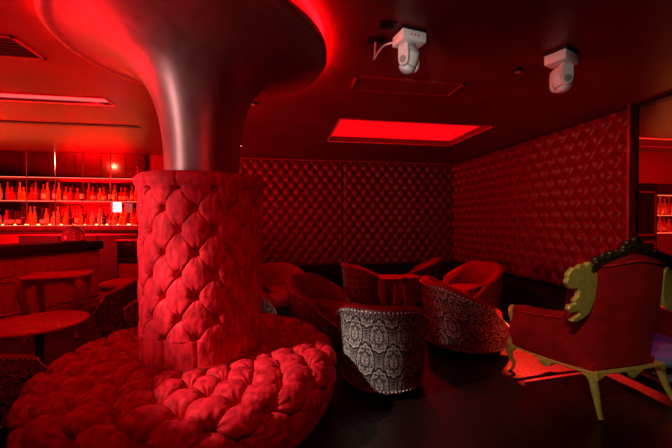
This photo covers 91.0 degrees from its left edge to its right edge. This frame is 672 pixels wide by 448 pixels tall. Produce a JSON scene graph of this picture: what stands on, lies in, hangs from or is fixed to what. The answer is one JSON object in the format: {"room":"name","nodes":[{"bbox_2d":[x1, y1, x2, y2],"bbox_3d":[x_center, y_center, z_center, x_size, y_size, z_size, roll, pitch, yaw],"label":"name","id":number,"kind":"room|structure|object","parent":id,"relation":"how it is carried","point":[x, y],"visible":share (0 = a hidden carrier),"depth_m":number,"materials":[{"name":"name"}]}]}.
{"room":"entertainment venue","nodes":[
{"label":"entertainment venue","id":0,"kind":"room"},
{"bbox_2d":[0,155,453,265],"bbox_3d":[-0.990,-0.075,7.741,18.500,2.860,0.100,0,1,-9],"label":"wall","id":1,"kind":"structure","parent":0,"point":[152,162],"depth_m":7.18,"materials":[{"name":"red paint"}]},
{"bbox_2d":[0,0,671,163],"bbox_3d":[-0.169,-1.517,2.613,18.500,0.150,10.450,0,1,-9],"label":"ceiling","id":2,"kind":"structure","parent":0,"point":[624,47],"depth_m":3.46,"materials":[{"name":"paint"}]},
{"bbox_2d":[0,35,46,59],"bbox_3d":[-3.026,-1.436,2.621,1.060,0.012,0.370,0,1,-9],"label":"ceiling vent","id":3,"kind":"object","parent":2,"relation":"in","point":[10,46],"visible":1,"depth_m":2.73,"materials":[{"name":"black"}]},
{"bbox_2d":[0,92,116,106],"bbox_3d":[-5.156,-1.474,3.550,4.990,0.056,0.280,0,1,-9],"label":"recessed light","id":4,"kind":"object","parent":2,"relation":"in","point":[2,94],"visible":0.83,"depth_m":3.88,"materials":[{"name":"pink"}]},
{"bbox_2d":[0,120,139,127],"bbox_3d":[-5.401,-1.460,4.605,4.900,0.012,0.100,0,1,-9],"label":"linear air slot","id":5,"kind":"object","parent":2,"relation":"attached to","point":[1,121],"visible":1,"depth_m":4.83,"materials":[{"name":"black paint"}]},
{"bbox_2d":[366,36,384,44],"bbox_3d":[0.310,-1.434,2.583,0.130,0.016,0.090,0,1,-6],"label":"socket","id":6,"kind":"object","parent":2,"relation":"attached to","point":[371,40],"visible":1,"depth_m":2.57,"materials":[{"name":"black paint"}]},
{"bbox_2d":[373,42,391,59],"bbox_3d":[0.385,-1.353,2.554,0.200,0.139,0.033,0,1,25],"label":"power cable","id":7,"kind":"object","parent":6,"relation":"attached to","point":[389,43],"visible":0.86,"depth_m":2.57,"materials":[{"name":"white plastic"}]},
{"bbox_2d":[377,21,397,29],"bbox_3d":[0.370,-1.431,2.383,0.130,0.016,0.090,0,1,-6],"label":"socket","id":8,"kind":"object","parent":2,"relation":"attached to","point":[384,25],"visible":1,"depth_m":2.37,"materials":[{"name":"black paint"}]},
{"bbox_2d":[349,75,465,96],"bbox_3d":[0.740,-1.447,3.479,1.150,0.012,0.350,0,1,-9],"label":"ceiling vent","id":9,"kind":"object","parent":2,"relation":"in","point":[360,83],"visible":1,"depth_m":3.48,"materials":[{"name":"red metal"}]},
{"bbox_2d":[392,24,425,74],"bbox_3d":[0.550,-1.287,2.485,0.204,0.306,0.165,0,1,-20],"label":"light","id":10,"kind":"object","parent":2,"relation":"hanging from","point":[408,39],"visible":1,"depth_m":2.43,"materials":[{"name":"white plastic"}]},
{"bbox_2d":[327,118,494,145],"bbox_3d":[1.110,-1.526,5.432,2.360,0.116,1.350,0,1,-9],"label":"recessed light","id":11,"kind":"object","parent":2,"relation":"in","point":[344,127],"visible":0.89,"depth_m":5.53,"materials":[{"name":"red plastic"}]},
{"bbox_2d":[512,67,523,73],"bbox_3d":[1.700,-1.431,3.083,0.100,0.034,0.100,0,1,-9],"label":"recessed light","id":12,"kind":"object","parent":2,"relation":"in","point":[517,70],"visible":1,"depth_m":3.06,"materials":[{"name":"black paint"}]},
{"bbox_2d":[543,45,578,92],"bbox_3d":[1.900,-1.275,2.785,0.225,0.338,0.211,0,1,-32],"label":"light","id":13,"kind":"object","parent":2,"relation":"hanging from","point":[562,60],"visible":1,"depth_m":2.73,"materials":[{"name":"white plastic"}]},
{"bbox_2d":[639,137,671,147],"bbox_3d":[6.066,-1.554,6.045,4.140,0.156,0.590,0,1,-9],"label":"recessed light","id":14,"kind":"object","parent":2,"relation":"in","point":[652,138],"visible":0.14,"depth_m":6.24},
{"bbox_2d":[0,284,671,447],"bbox_3d":[-0.169,1.468,2.650,18.500,0.100,10.450,0,1,-9],"label":"floor","id":15,"kind":"structure","parent":0,"point":[462,400],"depth_m":2.55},
{"bbox_2d":[0,353,46,428],"bbox_3d":[-2.565,1.088,2.279,0.838,0.669,0.784,0,1,8],"label":"tub chair","id":16,"kind":"object","parent":15,"relation":"on","point":[16,370],"visible":0.53,"depth_m":2.23,"materials":[{"name":"fabric"}]},
{"bbox_2d":[0,310,89,366],"bbox_3d":[-2.780,1.162,3.094,0.768,0.500,0.768,0,1,-9],"label":"round table","id":17,"kind":"object","parent":15,"relation":"on","point":[38,324],"visible":0.59,"depth_m":3.06,"materials":[{"name":"red wood"}]},
{"bbox_2d":[0,240,103,320],"bbox_3d":[-4.684,0.848,4.300,0.680,1.100,2.980,0,1,20],"label":"bar counter","id":18,"kind":"object","parent":15,"relation":"on","point":[17,260],"depth_m":4.88,"materials":[{"name":"black paint"}]},
{"bbox_2d":[0,240,103,256],"bbox_3d":[-4.731,0.367,4.311,0.580,0.140,2.980,0,1,20],"label":"countertop","id":19,"kind":"structure","parent":18,"relation":"on","point":[15,249],"depth_m":4.88,"materials":[{"name":"black paint"}]},
{"bbox_2d":[60,224,85,241],"bbox_3d":[-4.220,0.140,5.302,0.330,0.290,0.330,0,1,-9],"label":"glass cloche","id":20,"kind":"object","parent":18,"relation":"on","point":[73,233],"visible":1,"depth_m":5.21,"materials":[{"name":"red glass"}]},
{"bbox_2d":[16,270,94,342],"bbox_3d":[-3.460,1.009,4.113,0.680,0.778,0.515,0,1,-18],"label":"side table","id":21,"kind":"object","parent":15,"relation":"on","point":[74,279],"visible":0.83,"depth_m":3.99,"materials":[{"name":"red wood"}]},
{"bbox_2d":[0,230,137,282],"bbox_3d":[-6.987,0.757,6.371,6.060,1.230,0.683,0,1,-9],"label":"bar cabinet","id":22,"kind":"object","parent":15,"relation":"on","point":[108,254],"visible":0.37,"depth_m":6.44,"materials":[{"name":"red paint"}]},
{"bbox_2d":[0,148,144,229],"bbox_3d":[-6.827,-0.679,6.495,5.580,1.600,0.345,0,1,-9],"label":"shelving","id":23,"kind":"object","parent":22,"relation":"on","point":[72,170],"visible":0.65,"depth_m":6.84,"materials":[{"name":"red glass"}]},
{"bbox_2d":[4,210,8,224],"bbox_3d":[-6.531,-0.125,6.547,0.090,0.290,0.092,0,1,-1],"label":"bottle","id":24,"kind":"object","parent":23,"relation":"on","point":[6,211],"visible":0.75,"depth_m":6.51,"materials":[{"name":"red glass"}]},
{"bbox_2d":[6,182,9,199],"bbox_3d":[-6.507,-0.650,6.544,0.068,0.370,0.066,0,1,28],"label":"bottle","id":25,"kind":"object","parent":23,"relation":"on","point":[7,187],"visible":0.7,"depth_m":6.53,"materials":[{"name":"red glass"}]},
{"bbox_2d":[8,210,13,224],"bbox_3d":[-6.416,-0.125,6.514,0.090,0.290,0.092,0,1,-18],"label":"bottle","id":26,"kind":"object","parent":23,"relation":"on","point":[10,217],"visible":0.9,"depth_m":6.49,"materials":[{"name":"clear glass"}]},
{"bbox_2d":[8,187,15,199],"bbox_3d":[-6.393,-0.597,6.512,0.101,0.265,0.104,0,1,15],"label":"bottle","id":27,"kind":"object","parent":23,"relation":"on","point":[12,196],"visible":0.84,"depth_m":6.49,"materials":[{"name":"red glass"}]},
{"bbox_2d":[16,210,20,224],"bbox_3d":[-6.322,-0.125,6.580,0.092,0.290,0.090,0,1,-15],"label":"bottle","id":28,"kind":"object","parent":23,"relation":"on","point":[18,217],"visible":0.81,"depth_m":6.55,"materials":[{"name":"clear glass"}]},
{"bbox_2d":[18,182,21,199],"bbox_3d":[-6.298,-0.650,6.578,0.068,0.370,0.066,0,1,-28],"label":"bottle","id":29,"kind":"object","parent":23,"relation":"on","point":[19,188],"visible":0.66,"depth_m":6.56,"materials":[{"name":"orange glass"}]},
{"bbox_2d":[20,206,24,224],"bbox_3d":[-6.216,-0.165,6.546,0.068,0.370,0.066,1,1,45],"label":"bottle","id":30,"kind":"object","parent":23,"relation":"on","point":[22,220],"visible":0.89,"depth_m":6.53,"materials":[{"name":"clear glass"}]},
{"bbox_2d":[20,187,25,199],"bbox_3d":[-6.192,-0.598,6.545,0.101,0.265,0.104,0,1,33],"label":"bottle","id":31,"kind":"object","parent":23,"relation":"on","point":[23,193],"visible":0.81,"depth_m":6.52,"materials":[{"name":"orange glass"}]},
{"bbox_2d":[28,206,32,224],"bbox_3d":[-6.120,-0.166,6.612,0.066,0.370,0.068,-1,1,-36],"label":"bottle","id":32,"kind":"object","parent":23,"relation":"on","point":[30,216],"visible":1,"depth_m":6.59,"materials":[{"name":"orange glass"}]},
{"bbox_2d":[28,187,33,199],"bbox_3d":[-6.094,-0.598,6.611,0.101,0.265,0.104,0,1,-28],"label":"bottle","id":33,"kind":"object","parent":23,"relation":"on","point":[31,194],"visible":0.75,"depth_m":6.58,"materials":[{"name":"red glass"}]},
{"bbox_2d":[33,206,36,224],"bbox_3d":[-6.007,-0.165,6.580,0.066,0.370,0.068,0,1,24],"label":"bottle","id":34,"kind":"object","parent":23,"relation":"on","point":[34,211],"visible":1,"depth_m":6.57,"materials":[{"name":"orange glass"}]},
{"bbox_2d":[34,182,37,199],"bbox_3d":[-5.984,-0.650,6.577,0.066,0.370,0.068,0,1,22],"label":"bottle","id":35,"kind":"object","parent":23,"relation":"on","point":[35,187],"visible":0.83,"depth_m":6.56,"materials":[{"name":"red glass"}]},
{"bbox_2d":[40,211,43,224],"bbox_3d":[-5.909,-0.126,6.646,0.092,0.290,0.090,0,1,-17],"label":"bottle","id":36,"kind":"object","parent":23,"relation":"on","point":[42,215],"visible":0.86,"depth_m":6.61,"materials":[{"name":"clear glass"}]},
{"bbox_2d":[41,184,45,199],"bbox_3d":[-5.887,-0.631,6.644,0.078,0.330,0.076,0,1,-21],"label":"bottle","id":37,"kind":"object","parent":23,"relation":"on","point":[43,191],"visible":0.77,"depth_m":6.62,"materials":[{"name":"red glass"}]},
{"bbox_2d":[44,208,48,224],"bbox_3d":[-5.801,-0.146,6.613,0.076,0.330,0.078,-1,1,-37],"label":"bottle","id":38,"kind":"object","parent":23,"relation":"on","point":[46,215],"visible":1,"depth_m":6.59,"materials":[{"name":"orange glass"}]},
{"bbox_2d":[45,182,49,200],"bbox_3d":[-5.778,-0.651,6.610,0.068,0.370,0.066,0,1,30],"label":"bottle","id":39,"kind":"object","parent":23,"relation":"on","point":[47,194],"visible":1,"depth_m":6.59,"materials":[{"name":"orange glass"}]},
{"bbox_2d":[52,185,56,200],"bbox_3d":[-5.688,-0.632,6.676,0.078,0.330,0.076,0,1,-5],"label":"bottle","id":40,"kind":"object","parent":23,"relation":"on","point":[53,191],"visible":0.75,"depth_m":6.64,"materials":[{"name":"red glass"}]},
{"bbox_2d":[56,207,59,224],"bbox_3d":[-5.598,-0.166,6.645,0.066,0.370,0.068,1,1,39],"label":"bottle","id":41,"kind":"object","parent":23,"relation":"on","point":[57,213],"visible":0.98,"depth_m":6.63,"materials":[{"name":"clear glass"}]},
{"bbox_2d":[57,182,60,200],"bbox_3d":[-5.577,-0.651,6.643,0.068,0.370,0.066,0,1,17],"label":"bottle","id":42,"kind":"object","parent":23,"relation":"on","point":[58,188],"visible":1,"depth_m":6.62,"materials":[{"name":"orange glass"}]},
{"bbox_2d":[62,212,67,224],"bbox_3d":[-5.500,-0.115,6.712,0.101,0.265,0.104,1,1,43],"label":"bottle","id":43,"kind":"object","parent":23,"relation":"on","point":[65,218],"visible":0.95,"depth_m":6.68,"materials":[{"name":"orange glass"}]},
{"bbox_2d":[63,187,68,200],"bbox_3d":[-5.483,-0.612,6.709,0.092,0.290,0.090,0,1,-27],"label":"bottle","id":44,"kind":"object","parent":23,"relation":"on","point":[66,192],"visible":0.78,"depth_m":6.68,"materials":[{"name":"red glass"}]},
{"bbox_2d":[68,207,71,224],"bbox_3d":[-5.387,-0.167,6.679,0.068,0.370,0.066,0,1,-18],"label":"bottle","id":45,"kind":"object","parent":23,"relation":"on","point":[69,212],"visible":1,"depth_m":6.66,"materials":[{"name":"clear glass"}]},
{"bbox_2d":[67,188,73,200],"bbox_3d":[-5.371,-0.599,6.676,0.101,0.265,0.104,0,1,-22],"label":"bottle","id":46,"kind":"object","parent":23,"relation":"on","point":[70,197],"visible":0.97,"depth_m":6.65,"materials":[{"name":"red glass"}]},
{"bbox_2d":[75,209,78,224],"bbox_3d":[-5.293,-0.147,6.745,0.078,0.330,0.076,0,1,-24],"label":"bottle","id":47,"kind":"object","parent":23,"relation":"on","point":[76,213],"visible":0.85,"depth_m":6.72,"materials":[{"name":"red glass"}]},
{"bbox_2d":[75,188,79,200],"bbox_3d":[-5.276,-0.600,6.742,0.101,0.265,0.104,0,1,-27],"label":"bottle","id":48,"kind":"object","parent":23,"relation":"on","point":[77,195],"visible":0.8,"depth_m":6.71,"materials":[{"name":"red glass"}]},
{"bbox_2d":[78,212,82,224],"bbox_3d":[-5.182,-0.115,6.713,0.101,0.265,0.104,1,1,43],"label":"bottle","id":49,"kind":"object","parent":23,"relation":"on","point":[80,219],"visible":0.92,"depth_m":6.68,"materials":[{"name":"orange glass"}]},
{"bbox_2d":[87,183,90,200],"bbox_3d":[-5.075,-0.653,6.774,0.068,0.370,0.066,0,1,-17],"label":"bottle","id":50,"kind":"object","parent":23,"relation":"on","point":[88,189],"visible":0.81,"depth_m":6.75,"materials":[{"name":"red glass"}]},
{"bbox_2d":[89,212,95,224],"bbox_3d":[-4.978,-0.115,6.745,0.104,0.265,0.101,0,1,34],"label":"bottle","id":51,"kind":"object","parent":23,"relation":"on","point":[92,221],"visible":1,"depth_m":6.72,"materials":[{"name":"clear glass"}]},
{"bbox_2d":[90,187,95,200],"bbox_3d":[-4.964,-0.612,6.742,0.092,0.290,0.090,0,1,-29],"label":"bottle","id":52,"kind":"object","parent":23,"relation":"on","point":[92,194],"visible":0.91,"depth_m":6.71,"materials":[{"name":"red glass"}]},
{"bbox_2d":[97,209,101,224],"bbox_3d":[-4.881,-0.148,6.811,0.078,0.330,0.076,1,1,42],"label":"bottle","id":53,"kind":"object","parent":23,"relation":"on","point":[99,216],"visible":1,"depth_m":6.78,"materials":[{"name":"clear glass"}]},
{"bbox_2d":[101,187,106,200],"bbox_3d":[-4.764,-0.613,6.774,0.092,0.290,0.090,0,1,-20],"label":"bottle","id":54,"kind":"object","parent":23,"relation":"on","point":[103,194],"visible":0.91,"depth_m":6.75,"materials":[{"name":"red glass"}]},
{"bbox_2d":[102,207,105,224],"bbox_3d":[-4.767,-0.168,6.779,0.068,0.370,0.066,0,1,-24],"label":"bottle","id":55,"kind":"object","parent":23,"relation":"on","point":[103,213],"visible":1,"depth_m":6.76,"materials":[{"name":"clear glass"}]},
{"bbox_2d":[112,185,116,200],"bbox_3d":[-4.564,-0.633,6.806,0.076,0.330,0.078,1,1,44],"label":"bottle","id":56,"kind":"object","parent":23,"relation":"on","point":[114,195],"visible":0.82,"depth_m":6.78,"materials":[{"name":"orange glass"}]},
{"bbox_2d":[112,212,116,224],"bbox_3d":[-4.567,-0.128,6.811,0.090,0.290,0.092,0,1,1],"label":"bottle","id":57,"kind":"object","parent":23,"relation":"on","point":[114,217],"visible":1,"depth_m":6.78,"materials":[{"name":"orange glass"}]},
{"bbox_2d":[113,202,121,211],"bbox_3d":[-4.491,-0.345,6.775,0.160,0.200,0.010,0,1,-9],"label":"card","id":58,"kind":"object","parent":23,"relation":"hanging from","point":[117,206],"visible":1,"depth_m":6.77,"materials":[{"name":"white paper"}]},
{"bbox_2d":[118,187,122,200],"bbox_3d":[-4.474,-0.614,6.871,0.092,0.290,0.090,0,1,-19],"label":"bottle","id":59,"kind":"object","parent":23,"relation":"on","point":[120,196],"visible":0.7,"depth_m":6.84,"materials":[{"name":"red glass"}]},
{"bbox_2d":[118,212,123,224],"bbox_3d":[-4.477,-0.117,6.876,0.101,0.265,0.104,0,1,29],"label":"bottle","id":60,"kind":"object","parent":23,"relation":"on","point":[121,219],"visible":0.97,"depth_m":6.84,"materials":[{"name":"orange glass"}]},
{"bbox_2d":[123,207,126,224],"bbox_3d":[-4.369,-0.169,6.843,0.068,0.370,0.066,0,1,28],"label":"bottle","id":61,"kind":"object","parent":23,"relation":"on","point":[125,213],"visible":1,"depth_m":6.82,"materials":[{"name":"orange glass"}]},
{"bbox_2d":[123,187,127,200],"bbox_3d":[-4.366,-0.614,6.838,0.092,0.290,0.090,-1,1,-39],"label":"bottle","id":62,"kind":"object","parent":23,"relation":"on","point":[125,194],"visible":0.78,"depth_m":6.81,"materials":[{"name":"red glass"}]},
{"bbox_2d":[130,207,133,224],"bbox_3d":[-4.271,-0.169,6.909,0.066,0.370,0.068,0,1,-21],"label":"bottle","id":63,"kind":"object","parent":23,"relation":"on","point":[131,214],"visible":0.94,"depth_m":6.89,"materials":[{"name":"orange glass"}]},
{"bbox_2d":[130,186,133,200],"bbox_3d":[-4.268,-0.634,6.904,0.078,0.330,0.076,0,1,-29],"label":"bottle","id":64,"kind":"object","parent":23,"relation":"on","point":[131,190],"visible":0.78,"depth_m":6.88,"materials":[{"name":"red glass"}]},
{"bbox_2d":[94,277,138,334],"bbox_3d":[-2.685,1.007,4.416,0.784,0.778,0.838,0,1,-5],"label":"tub chair","id":65,"kind":"object","parent":15,"relation":"on","point":[109,314],"visible":0.41,"depth_m":4.05,"materials":[{"name":"fabric"}]},
{"bbox_2d":[98,258,137,303],"bbox_3d":[-2.935,0.985,5.317,1.390,0.800,0.690,0,1,0],"label":"sofa","id":66,"kind":"object","parent":15,"relation":"on","point":[128,267],"visible":0.26,"depth_m":5.46,"materials":[{"name":"fabric"}]},
{"bbox_2d":[98,278,134,288],"bbox_3d":[-2.935,0.936,5.217,1.330,0.100,0.490,0,1,0],"label":"seat cushion","id":67,"kind":"object","parent":66,"relation":"on","point":[115,283],"depth_m":4.99,"materials":[{"name":"fabric"}]},
{"bbox_2d":[116,238,137,277],"bbox_3d":[-3.620,0.825,6.130,0.620,1.100,0.462,0,1,0],"label":"base cabinet","id":68,"kind":"object","parent":15,"relation":"on","point":[126,248],"visible":0.3,"depth_m":5.89,"materials":[{"name":"black paint"}]},
{"bbox_2d":[124,298,138,328],"bbox_3d":[-1.951,1.034,3.796,0.745,0.739,0.796,0,1,30],"label":"tub chair","id":69,"kind":"object","parent":15,"relation":"on","point":[131,311],"visible":0.16,"depth_m":3.48,"materials":[{"name":"fabric"}]},
{"bbox_2d":[6,313,336,447],"bbox_3d":[-1.065,1.180,2.620,2.140,0.475,2.183,0,1,0],"label":"bench","id":70,"kind":"object","parent":15,"relation":"on","point":[98,395],"visible":0.76,"depth_m":1.93,"materials":[{"name":"fabric"}]},
{"bbox_2d":[132,170,264,371],"bbox_3d":[-1.057,0.308,2.630,0.958,1.340,0.956,0,1,0],"label":"column","id":71,"kind":"structure","parent":70,"relation":"on","point":[199,239],"depth_m":2.23,"materials":[{"name":"fabric"}]},
{"bbox_2d":[34,0,326,173],"bbox_3d":[-1.056,-0.903,2.615,1.969,1.078,1.969,-1,1,-44],"label":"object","id":72,"kind":"structure","parent":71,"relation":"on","point":[202,65],"depth_m":2.27,"materials":[{"name":"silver metal"}]},
{"bbox_2d":[261,263,303,316],"bbox_3d":[-0.818,1.001,4.893,0.838,0.778,0.784,0,1,-30],"label":"tub chair","id":73,"kind":"object","parent":15,"relation":"on","point":[274,290],"visible":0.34,"depth_m":4.81,"materials":[{"name":"fabric"}]},
{"bbox_2d":[265,285,288,306],"bbox_3d":[-0.788,1.041,4.843,0.594,0.220,0.658,0,1,-30],"label":"seat cushion","id":74,"kind":"object","parent":73,"relation":"on","point":[275,295],"depth_m":4.54,"materials":[{"name":"fabric"}]},
{"bbox_2d":[286,273,349,347],"bbox_3d":[-0.202,1.013,3.958,0.784,0.778,0.838,0,1,26],"label":"tub chair","id":75,"kind":"object","parent":15,"relation":"on","point":[315,300],"visible":0.66,"depth_m":3.73,"materials":[{"name":"fabric"}]},
{"bbox_2d":[313,299,346,326],"bbox_3d":[-0.149,1.052,3.933,0.658,0.220,0.594,0,1,26],"label":"seat cushion","id":76,"kind":"object","parent":75,"relation":"on","point":[330,307],"depth_m":3.71,"materials":[{"name":"fabric"}]},
{"bbox_2d":[295,262,422,284],"bbox_3d":[-0.038,1.153,7.539,4.910,0.410,0.530,0,1,-9],"label":"bench","id":77,"kind":"object","parent":15,"relation":"on","point":[333,273],"visible":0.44,"depth_m":7.43,"materials":[{"name":"black paint"}]},
{"bbox_2d":[298,264,335,272],"bbox_3d":[-0.442,1.004,7.472,0.810,0.110,0.530,0,1,-9],"label":"seat cushion","id":78,"kind":"object","parent":77,"relation":"on","point":[319,268],"depth_m":7.25,"materials":[{"name":"black fabric"}]},
{"bbox_2d":[333,263,371,271],"bbox_3d":[0.366,1.002,7.602,0.810,0.110,0.530,0,1,-9],"label":"seat cushion","id":79,"kind":"object","parent":77,"relation":"on","point":[337,267],"depth_m":7.40,"materials":[{"name":"black fabric"}]},
{"bbox_2d":[367,263,405,270],"bbox_3d":[1.174,1.001,7.731,0.810,0.110,0.530,0,1,-9],"label":"seat cushion","id":80,"kind":"object","parent":77,"relation":"on","point":[373,266],"depth_m":7.51,"materials":[{"name":"black fabric"}]},
{"bbox_2d":[400,262,422,269],"bbox_3d":[1.982,0.999,7.861,0.810,0.110,0.530,0,1,-9],"label":"seat cushion","id":81,"kind":"object","parent":77,"relation":"on","point":[408,266],"depth_m":7.71,"materials":[{"name":"black fabric"}]},
{"bbox_2d":[341,262,392,305],"bbox_3d":[0.468,0.996,5.298,0.784,0.778,0.838,0,1,-24],"label":"tub chair","id":82,"kind":"object","parent":15,"relation":"on","point":[360,284],"visible":0.78,"depth_m":4.96,"materials":[{"name":"fabric"}]},
{"bbox_2d":[336,303,430,395],"bbox_3d":[0.408,1.025,2.928,0.838,0.778,0.784,0,1,11],"label":"tub chair","id":83,"kind":"object","parent":15,"relation":"on","point":[383,347],"visible":1,"depth_m":2.62,"materials":[{"name":"grey fabric"}]},
{"bbox_2d":[377,274,403,305],"bbox_3d":[0.760,1.059,4.633,0.350,0.652,0.350,0,1,-3],"label":"side table","id":84,"kind":"object","parent":15,"relation":"on","point":[396,280],"visible":0.71,"depth_m":4.51,"materials":[{"name":"red wood"}]},
{"bbox_2d":[400,274,419,306],"bbox_3d":[1.050,1.057,4.673,0.227,0.649,0.268,0,1,-15],"label":"side table","id":85,"kind":"object","parent":15,"relation":"on","point":[410,282],"visible":0.62,"depth_m":4.59,"materials":[{"name":"red wood"}]},
{"bbox_2d":[402,257,443,301],"bbox_3d":[1.533,0.988,5.951,0.784,0.778,0.838,0,1,20],"label":"tub chair","id":86,"kind":"object","parent":15,"relation":"on","point":[433,267],"visible":0.44,"depth_m":5.61,"materials":[{"name":"fabric"}]},
{"bbox_2d":[419,275,509,355],"bbox_3d":[1.429,1.014,3.811,0.910,0.778,0.972,0,1,-2],"label":"tub chair","id":87,"kind":"object","parent":15,"relation":"on","point":[459,322],"visible":0.94,"depth_m":3.44,"materials":[{"name":"fabric"}]},
{"bbox_2d":[443,261,503,309],"bbox_3d":[2.014,0.982,4.876,0.824,0.817,0.880,0,1,-22],"label":"tub chair","id":88,"kind":"object","parent":15,"relation":"on","point":[480,280],"visible":0.53,"depth_m":4.89,"materials":[{"name":"fabric"}]},
{"bbox_2d":[450,283,479,296],"bbox_3d":[1.958,1.023,4.854,0.691,0.231,0.623,0,1,-22],"label":"seat cushion","id":89,"kind":"object","parent":88,"relation":"on","point":[469,289],"depth_m":4.74,"materials":[{"name":"fabric"}]},
{"bbox_2d":[441,262,566,310],"bbox_3d":[2.976,1.169,6.240,0.530,0.410,3.950,0,1,-9],"label":"bench","id":90,"kind":"object","parent":15,"relation":"on","point":[516,291],"visible":0.44,"depth_m":5.11,"materials":[{"name":"black paint"}]},
{"bbox_2d":[442,262,462,270],"bbox_3d":[2.741,1.001,7.701,0.530,0.110,0.980,0,1,-9],"label":"seat cushion","id":91,"kind":"object","parent":90,"relation":"on","point":[447,266],"depth_m":7.57,"materials":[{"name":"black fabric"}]},
{"bbox_2d":[501,275,543,291],"bbox_3d":[3.054,1.025,5.751,0.530,0.110,0.980,0,1,-9],"label":"seat cushion","id":92,"kind":"object","parent":90,"relation":"on","point":[509,283],"depth_m":5.49,"materials":[{"name":"black fabric"}]},
{"bbox_2d":[518,285,566,306],"bbox_3d":[3.211,1.037,4.776,0.530,0.110,0.980,0,1,-9],"label":"seat cushion","id":93,"kind":"object","parent":90,"relation":"on","point":[550,295],"depth_m":4.80,"materials":[{"name":"black fabric"}]},
{"bbox_2d":[506,235,671,419],"bbox_3d":[2.174,0.749,2.865,1.252,1.338,0.866,0,1,-14],"label":"carved armchair","id":94,"kind":"object","parent":15,"relation":"on","point":[606,324],"visible":1,"depth_m":2.51,"materials":[{"name":"fabric"}]},
{"bbox_2d":[638,183,657,254],"bbox_3d":[5.829,0.296,6.503,0.630,2.150,0.455,0,1,-9],"label":"fridge","id":95,"kind":"object","parent":15,"relation":"on","point":[647,197],"visible":0.34,"depth_m":6.30,"materials":[{"name":"black paint"}]},
{"bbox_2d":[639,333,671,389],"bbox_3d":[3.090,1.291,3.166,0.800,0.240,0.660,0,1,-9],"label":"table","id":96,"kind":"object","parent":15,"relation":"on","point":[661,350],"visible":0.34,"depth_m":2.98,"materials":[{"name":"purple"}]},
{"bbox_2d":[239,159,452,263],"bbox_3d":[0.125,-0.271,7.830,5.730,2.410,0.072,0,1,-9],"label":"wall","id":97,"kind":"structure","parent":0,"point":[312,212],"depth_m":7.87,"materials":[{"name":"fabric"}]},
{"bbox_2d":[452,107,638,289],"bbox_3d":[3.337,-0.056,6.182,0.030,2.860,4.350,0,1,-9],"label":"wall","id":98,"kind":"structure","parent":0,"point":[536,281],"depth_m":5.25,"materials":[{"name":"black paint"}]},
{"bbox_2d":[626,104,630,239],"bbox_3d":[3.566,-0.029,4.031,0.010,2.860,0.030,0,1,-9],"label":"trim","id":99,"kind":"structure","parent":98,"relation":"attached to","point":[629,105],"depth_m":4.02,"materials":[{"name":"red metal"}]},
{"bbox_2d":[629,104,638,253],"bbox_3d":[3.633,-0.029,4.042,0.125,2.860,0.030,0,1,-9],"label":"trim","id":100,"kind":"structure","parent":98,"relation":"attached to","point":[634,149],"depth_m":4.02,"materials":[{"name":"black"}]},
{"bbox_2d":[636,92,671,106],"bbox_3d":[3.812,-1.435,3.430,0.140,0.035,1.200,0,1,-9],"label":"trim","id":101,"kind":"structure","parent":98,"relation":"attached to","point":[666,97],"depth_m":3.83,"materials":[{"name":"black paint"}]},
{"bbox_2d":[639,152,671,255],"bbox_3d":[5.933,-0.063,6.826,5.120,2.860,0.100,0,1,-9],"label":"wall","id":102,"kind":"structure","parent":0,"point":[654,167],"depth_m":6.90,"materials":[{"name":"red paint"}]},
{"bbox_2d":[649,182,671,233],"bbox_3d":[7.170,-0.283,6.817,2.080,1.100,0.295,0,1,-9],"label":"shelving","id":103,"kind":"object","parent":102,"relation":"attached to","point":[664,190],"visible":0.12,"depth_m":6.89,"materials":[{"name":"red paint"}]},
{"bbox_2d":[657,216,661,231],"bbox_3d":[6.572,0.003,6.697,0.076,0.330,0.078,0,1,22],"label":"bottle","id":104,"kind":"object","parent":103,"relation":"on","point":[659,222],"visible":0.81,"depth_m":6.67,"materials":[{"name":"orange glass"}]},
{"bbox_2d":[658,197,661,214],"bbox_3d":[6.572,-0.367,6.692,0.068,0.370,0.066,0,1,5],"label":"bottle","id":105,"kind":"object","parent":103,"relation":"on","point":[660,202],"visible":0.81,"depth_m":6.68,"materials":[{"name":"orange glass"}]},
{"bbox_2d":[662,199,666,214],"bbox_3d":[6.680,-0.347,6.710,0.078,0.330,0.076,1,1,38],"label":"bottle","id":106,"kind":"object","parent":103,"relation":"on","point":[664,205],"visible":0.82,"depth_m":6.69,"materials":[{"name":"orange glass"}]},
{"bbox_2d":[662,218,667,231],"bbox_3d":[6.680,0.023,6.715,0.090,0.290,0.092,0,1,29],"label":"bottle","id":107,"kind":"object","parent":103,"relation":"on","point":[664,224],"visible":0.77,"depth_m":6.69,"materials":[{"name":"red glass"}]},
{"bbox_2d":[667,197,670,214],"bbox_3d":[6.789,-0.367,6.727,0.066,0.370,0.068,0,1,-26],"label":"bottle","id":108,"kind":"object","parent":103,"relation":"on","point":[669,202],"visible":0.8,"depth_m":6.71,"materials":[{"name":"red glass"}]},
{"bbox_2d":[667,219,671,231],"bbox_3d":[6.789,0.035,6.732,0.104,0.265,0.101,-1,1,-39],"label":"bottle","id":109,"kind":"object","parent":103,"relation":"on","point":[669,229],"visible":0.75,"depth_m":6.70,"materials":[{"name":"orange glass"}]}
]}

